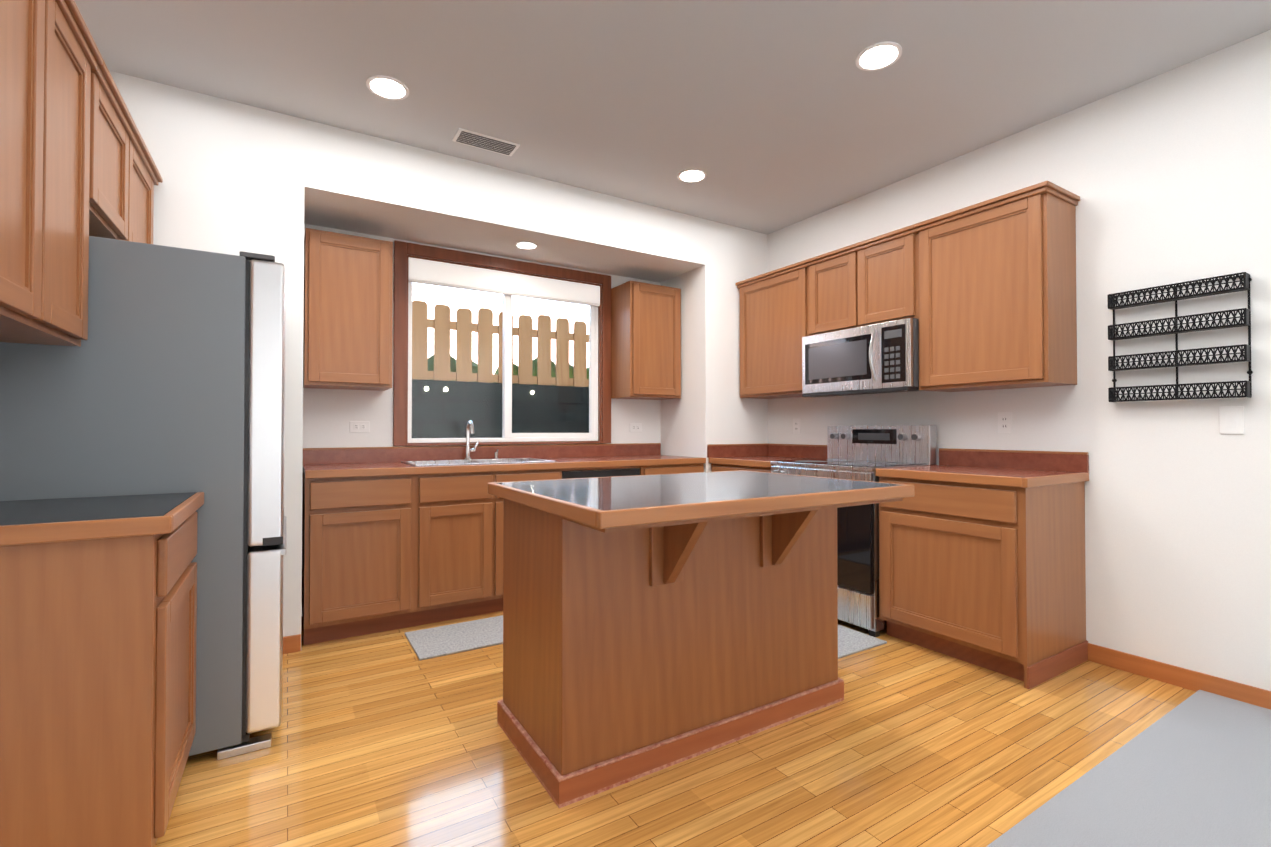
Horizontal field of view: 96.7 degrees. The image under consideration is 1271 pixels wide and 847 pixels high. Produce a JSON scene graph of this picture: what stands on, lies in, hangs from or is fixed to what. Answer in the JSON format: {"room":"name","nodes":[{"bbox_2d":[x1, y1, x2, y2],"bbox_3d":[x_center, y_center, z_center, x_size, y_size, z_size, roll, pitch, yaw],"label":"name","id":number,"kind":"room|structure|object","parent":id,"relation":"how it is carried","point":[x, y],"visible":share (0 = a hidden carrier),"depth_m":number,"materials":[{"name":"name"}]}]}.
{"room":"kitchen","nodes":[
{"label":"kitchen","id":0,"kind":"room"},
{"bbox_2d":[109,71,768,636],"bbox_3d":[-0.895,-0.196,3.834,4.200,2.740,0.710,0,-1,-32],"label":"wall","id":1,"kind":"structure","parent":0,"point":[237,177],"depth_m":3.40,"materials":[{"name":"paint"}]},
{"bbox_2d":[0,0,99,346],"bbox_3d":[-1.525,-0.697,1.157,0.347,0.907,1.185,0,-1,-32],"label":"upper cabinet","id":2,"kind":"object","parent":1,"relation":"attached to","point":[50,59],"depth_m":1.44,"materials":[{"name":"brown wood"}]},
{"bbox_2d":[100,60,159,243],"bbox_3d":[-2.089,-0.911,2.075,0.347,0.457,0.965,0,-1,-32],"label":"upper cabinet","id":3,"kind":"object","parent":1,"relation":"attached to","point":[128,176],"depth_m":2.09,"materials":[{"name":"brown wood"}]},
{"bbox_2d":[303,228,392,390],"bbox_3d":[-1.741,-0.659,3.422,0.458,0.885,0.326,0,-1,-32],"label":"upper cabinet","id":4,"kind":"object","parent":1,"relation":"attached to","point":[347,328],"depth_m":3.29,"materials":[{"name":"brown wood"}]},
{"bbox_2d":[350,421,369,431],"bbox_3d":[-1.755,0.021,3.595,0.116,0.072,0.008,0,-1,-32],"label":"electrical outlet plate","id":5,"kind":"object","parent":1,"relation":"attached to","point":[359,426],"visible":1,"depth_m":3.60,"materials":[{"name":"white plastic"}]},
{"bbox_2d":[303,444,661,463],"bbox_3d":[-0.904,0.213,4.109,2.616,0.088,0.016,0,-1,-32],"label":"backsplash","id":6,"kind":"structure","parent":1,"relation":"attached to","point":[310,455],"depth_m":3.89,"materials":[{"name":"red stone"}]},
{"bbox_2d":[393,240,610,445],"bbox_3d":[-0.913,-0.521,4.161,1.626,1.349,0.120,0,-1,-32],"label":"window","id":7,"kind":"structure","parent":1,"relation":"in","point":[404,252],"depth_m":4.14,"materials":[{"name":"brown wood"}]},
{"bbox_2d":[408,257,599,306],"bbox_3d":[-0.903,-1.023,4.151,1.440,0.161,0.022,0,-1,-32],"label":"window shade","id":8,"kind":"object","parent":7,"relation":"attached to","point":[428,272],"visible":0.98,"depth_m":4.09,"materials":[{"name":"white fabric"}]},
{"bbox_2d":[515,241,537,248],"bbox_3d":[-0.743,-1.212,3.846,0.156,0.007,0.156,0,-1,-32],"label":"recessed light","id":9,"kind":"object","parent":1,"relation":"in","point":[526,245],"visible":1,"depth_m":3.83,"materials":[{"name":"white"}]},
{"bbox_2d":[630,423,641,431],"bbox_3d":[0.003,0.034,4.679,0.116,0.072,0.008,0,-1,-32],"label":"electrical outlet plate","id":10,"kind":"object","parent":1,"relation":"attached to","point":[635,427],"visible":1,"depth_m":4.68,"materials":[{"name":"white plastic"}]},
{"bbox_2d":[611,281,680,399],"bbox_3d":[0.087,-0.645,4.549,0.478,0.885,0.326,0,-1,-32],"label":"upper cabinet","id":11,"kind":"object","parent":1,"relation":"attached to","point":[646,317],"depth_m":4.42,"materials":[{"name":"brown wood"}]},
{"bbox_2d":[707,445,766,456],"bbox_3d":[0.813,0.217,4.447,0.618,0.087,0.018,0,-1,-32],"label":"backsplash","id":12,"kind":"structure","parent":1,"relation":"attached to","point":[712,450],"depth_m":4.43,"materials":[{"name":"red stone"}]},
{"bbox_2d":[74,0,1270,234],"bbox_3d":[1.050,-1.654,0.686,4.430,0.100,6.760,0,-1,-32],"label":"ceiling","id":13,"kind":"structure","parent":0,"point":[768,116],"depth_m":2.54,"materials":[{"name":"paint"}]},
{"bbox_2d":[366,75,408,99],"bbox_3d":[-1.164,-1.576,2.657,0.186,0.007,0.186,0,-1,-32],"label":"recessed light","id":14,"kind":"object","parent":13,"relation":"in","point":[387,87],"visible":1,"depth_m":2.65,"materials":[{"name":"white"}]},
{"bbox_2d":[452,128,519,155],"bbox_3d":[-0.834,-1.569,3.160,0.340,0.009,0.150,0,-1,-32],"label":"ceiling vent","id":15,"kind":"object","parent":13,"relation":"in","point":[482,141],"visible":1,"depth_m":3.15,"materials":[{"name":"white plastic"}]},
{"bbox_2d":[677,169,706,182],"bbox_3d":[0.357,-1.565,3.571,0.186,0.007,0.186,0,-1,-32],"label":"recessed light","id":16,"kind":"object","parent":13,"relation":"in","point":[691,175],"visible":1,"depth_m":3.56,"materials":[{"name":"white"}]},
{"bbox_2d":[855,41,901,70],"bbox_3d":[1.047,-1.579,2.434,0.186,0.007,0.186,0,-1,-32],"label":"recessed light","id":17,"kind":"object","parent":13,"relation":"in","point":[878,56],"visible":1,"depth_m":2.42,"materials":[{"name":"white"}]},
{"bbox_2d":[155,611,1195,846],"bbox_3d":[0.869,1.169,0.946,4.430,0.060,7.450,0,-1,-32],"label":"floor","id":18,"kind":"structure","parent":0,"point":[389,738],"depth_m":1.90,"materials":[{"name":"brown wood"}]},
{"bbox_2d":[0,500,203,846],"bbox_3d":[-1.570,0.705,1.470,0.617,0.880,0.617,0,-1,-32],"label":"base cabinet","id":19,"kind":"object","parent":18,"relation":"on","point":[98,612],"depth_m":1.31,"materials":[{"name":"brown wood"}]},
{"bbox_2d":[0,492,199,535],"bbox_3d":[-1.572,0.244,1.474,0.612,0.038,0.617,0,-1,-32],"label":"countertop","id":20,"kind":"structure","parent":19,"relation":"on","point":[44,517],"depth_m":1.41,"materials":[{"name":"grey stone"}]},
{"bbox_2d":[0,236,286,759],"bbox_3d":[-1.862,0.276,2.215,0.842,1.758,0.926,0,-1,-32],"label":"refrigerator","id":21,"kind":"object","parent":18,"relation":"on","point":[167,376],"visible":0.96,"depth_m":1.91,"materials":[{"name":"paint"}]},
{"bbox_2d":[302,472,417,644],"bbox_3d":[-1.631,0.728,3.302,0.538,0.880,0.616,0,-1,-32],"label":"base cabinet","id":22,"kind":"object","parent":18,"relation":"on","point":[393,538],"depth_m":3.05,"materials":[{"name":"brown wood"}]},
{"bbox_2d":[302,456,705,475],"bbox_3d":[-0.749,0.273,3.857,2.616,0.038,0.606,0,-1,-32],"label":"countertop","id":23,"kind":"structure","parent":22,"relation":"on","point":[543,461],"depth_m":3.53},
{"bbox_2d":[402,456,537,463],"bbox_3d":[-1.025,0.345,3.695,0.876,0.200,0.476,0,-1,-32],"label":"sink","id":24,"kind":"object","parent":23,"relation":"in","point":[489,459],"depth_m":3.80,"materials":[{"name":"silver metal"}]},
{"bbox_2d":[463,420,498,459],"bbox_3d":[-1.049,0.113,3.895,0.242,0.268,0.154,0,-1,-32],"label":"chrome faucet","id":25,"kind":"object","parent":23,"relation":"on","point":[469,429],"visible":1,"depth_m":3.88,"materials":[{"name":"silver metal"}]},
{"bbox_2d":[405,615,502,659],"bbox_3d":[-0.859,1.159,3.129,0.720,0.012,0.420,0,-1,-32],"label":"area rug","id":26,"kind":"object","parent":18,"relation":"on","point":[434,642],"visible":0.56,"depth_m":3.04,"materials":[{"name":"grey fabric"}]},
{"bbox_2d":[418,468,565,624],"bbox_3d":[-1.016,0.732,3.681,0.906,0.880,0.616,0,-1,-32],"label":"base cabinet","id":27,"kind":"object","parent":18,"relation":"on","point":[460,524],"depth_m":3.33,"materials":[{"name":"brown wood"}]},
{"bbox_2d":[562,468,639,478],"bbox_3d":[-0.356,0.748,4.052,0.594,0.858,0.606,0,-1,-32],"label":"stainless steel dishwasher","id":28,"kind":"object","parent":18,"relation":"on","point":[599,473],"visible":0.12,"depth_m":3.83,"materials":[{"name":"grey metal"}]},
{"bbox_2d":[598,460,705,474],"bbox_3d":[0.127,0.741,4.386,0.564,0.880,0.616,0,-1,-32],"label":"base cabinet","id":29,"kind":"object","parent":18,"relation":"on","point":[683,466],"depth_m":4.12,"materials":[{"name":"brown wood"}]},
{"bbox_2d":[492,490,907,807],"bbox_3d":[0.241,0.713,2.160,1.292,0.882,0.856,0,-1,-32],"label":"kitchen island","id":30,"kind":"object","parent":18,"relation":"on","point":[654,623],"depth_m":1.93,"materials":[{"name":"brown wood"}]},
{"bbox_2d":[492,470,907,521],"bbox_3d":[0.233,0.252,2.178,1.296,0.038,0.901,0,-1,-32],"label":"island countertop","id":31,"kind":"structure","parent":30,"relation":"on","point":[636,496],"depth_m":1.94,"materials":[{"name":"grey stone"}]},
{"bbox_2d":[709,461,773,472],"bbox_3d":[0.999,0.738,4.175,0.617,0.880,0.665,0,-1,-32],"label":"base cabinet","id":32,"kind":"object","parent":18,"relation":"on","point":[715,465],"depth_m":4.06,"materials":[{"name":"brown wood"}]},
{"bbox_2d":[711,457,826,464],"bbox_3d":[1.004,0.277,4.184,0.606,0.038,0.665,0,-1,-32],"label":"countertop","id":33,"kind":"structure","parent":32,"relation":"on","point":[742,460],"depth_m":4.12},
{"bbox_2d":[770,425,936,636],"bbox_3d":[1.321,0.590,3.534,0.692,1.160,0.756,0,-1,-32],"label":"range","id":34,"kind":"object","parent":18,"relation":"on","point":[862,452],"visible":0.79,"depth_m":3.25,"materials":[{"name":"silver metal"}]},
{"bbox_2d":[838,624,886,658],"bbox_3d":[0.974,1.160,3.166,0.420,0.012,0.680,0,-1,-32],"label":"area rug","id":35,"kind":"object","parent":18,"relation":"on","point":[851,641],"visible":0.25,"depth_m":2.98,"materials":[{"name":"white fabric"}]},
{"bbox_2d":[876,473,1088,688],"bbox_3d":[1.766,0.723,2.931,0.617,0.880,0.723,0,-1,-32],"label":"base cabinet","id":36,"kind":"object","parent":18,"relation":"on","point":[981,557],"depth_m":2.67,"materials":[{"name":"brown wood"}]},
{"bbox_2d":[876,465,1086,484],"bbox_3d":[1.771,0.262,2.939,0.606,0.038,0.723,0,-1,-32],"label":"countertop","id":37,"kind":"structure","parent":36,"relation":"on","point":[968,472],"depth_m":2.78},
{"bbox_2d":[986,690,1270,846],"bbox_3d":[1.703,1.116,-0.408,4.229,0.014,4.070,0,-1,-32],"label":"floor carpet","id":38,"kind":"object","parent":18,"relation":"on","point":[1194,770],"visible":1,"depth_m":1.74,"materials":[{"name":"grey carpet"}]},
{"bbox_2d":[769,30,1270,690],"bbox_3d":[2.712,-0.217,2.098,0.100,2.740,7.450,0,-1,-32],"label":"wall","id":39,"kind":"structure","parent":0,"point":[1165,176],"depth_m":2.58,"materials":[{"name":"paint"}]},
{"bbox_2d":[736,257,814,398],"bbox_3d":[1.151,-0.660,4.223,0.327,0.907,0.772,0,-1,-32],"label":"upper cabinet","id":40,"kind":"object","parent":39,"relation":"attached to","point":[777,307],"depth_m":4.14,"materials":[{"name":"brown wood"}]},
{"bbox_2d":[283,634,1270,709],"bbox_3d":[1.367,1.096,0.900,3.429,0.085,6.629,0,-1,-32],"label":"baseboard","id":41,"kind":"structure","parent":39,"relation":"attached to","point":[1192,680],"depth_m":2.51,"materials":[{"name":"brown wood"}]},
{"bbox_2d":[793,419,799,433],"bbox_3d":[1.246,0.021,4.370,0.008,0.116,0.072,0,-1,-32],"label":"electrical outlet plate","id":42,"kind":"object","parent":39,"relation":"attached to","point":[796,426],"visible":1,"depth_m":4.37,"materials":[{"name":"white plastic"}]},
{"bbox_2d":[815,224,918,334],"bbox_3d":[1.522,-0.857,3.623,0.327,0.527,0.790,0,-1,-32],"label":"upper cabinet","id":43,"kind":"object","parent":39,"relation":"attached to","point":[875,280],"depth_m":3.47,"materials":[{"name":"brown wood"}]},
{"bbox_2d":[802,318,921,396],"bbox_3d":[1.470,-0.386,3.585,0.448,0.408,0.784,0,-1,-32],"label":"over-the-range microwave","id":44,"kind":"object","parent":43,"relation":"attached to","point":[883,357],"visible":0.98,"depth_m":3.42,"materials":[{"name":"grey metal"}]},
{"bbox_2d":[767,445,1088,472],"bbox_3d":[1.650,0.208,3.697,0.017,0.087,2.174,0,-1,-32],"label":"backsplash","id":45,"kind":"structure","parent":39,"relation":"attached to","point":[1073,462],"depth_m":3.13,"materials":[{"name":"red stone"}]},
{"bbox_2d":[915,181,1078,391],"bbox_3d":[1.878,-0.659,3.043,0.327,0.937,0.713,0,-1,-32],"label":"upper cabinet","id":46,"kind":"object","parent":39,"relation":"attached to","point":[998,309],"depth_m":2.83,"materials":[{"name":"brown wood"}]},
{"bbox_2d":[998,412,1011,432],"bbox_3d":[2.028,-0.005,3.102,0.008,0.116,0.072,0,-1,-32],"label":"electrical outlet plate","id":47,"kind":"object","parent":39,"relation":"attached to","point":[1004,422],"visible":1,"depth_m":3.10,"materials":[{"name":"white plastic"}]},
{"bbox_2d":[1107,272,1252,401],"bbox_3d":[2.373,-0.357,2.488,0.068,0.508,0.460,0,-1,-32],"label":"wall rack","id":48,"kind":"object","parent":39,"relation":"attached to","point":[1113,336],"visible":1,"depth_m":2.45,"materials":[{"name":"black metal"}]},
{"bbox_2d":[1219,406,1243,433],"bbox_3d":[2.486,-0.014,2.356,0.010,0.116,0.072,0,-1,-32],"label":"wall plate","id":49,"kind":"object","parent":39,"relation":"attached to","point":[1231,419],"visible":1,"depth_m":2.35,"materials":[{"name":"white plastic"}]},
{"label":"outside","id":50,"kind":"structure","parent":0,"visible":0},
{"bbox_2d":[412,282,588,373],"bbox_3d":[-2.894,-1.781,7.590,15.000,8.000,0.050,0,-1,-32],"label":"sky","id":51,"kind":"structure","parent":50,"point":[553,311],"depth_m":8.10,"materials":[{"name":"white"}]},
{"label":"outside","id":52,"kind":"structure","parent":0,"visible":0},
{"bbox_3d":[-1.876,0.974,5.905,11.000,0.450,3.830,0,-1,-32],"label":"ground","id":53,"kind":"structure","parent":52,"visible":0},
{"bbox_2d":[412,379,588,442],"bbox_3d":[-1.550,0.178,5.386,9.000,1.130,0.273,0,-1,-32],"label":"retaining wall","id":54,"kind":"structure","parent":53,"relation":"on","point":[567,404],"depth_m":5.36,"materials":[{"name":"black"}]},
{"bbox_2d":[412,300,588,386],"bbox_3d":[-1.690,-0.210,5.617,7.400,1.909,0.060,0,-1,-32],"label":"fence","id":55,"kind":"object","parent":53,"relation":"on","point":[541,332],"depth_m":5.72,"materials":[{"name":"brown wood"}]},
{"bbox_2d":[427,355,588,385],"bbox_3d":[-1.658,0.002,6.153,6.295,1.639,0.517,0,-1,-32],"label":"bushes","id":56,"kind":"object","parent":53,"relation":"on","point":[453,365],"depth_m":6.30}
]}

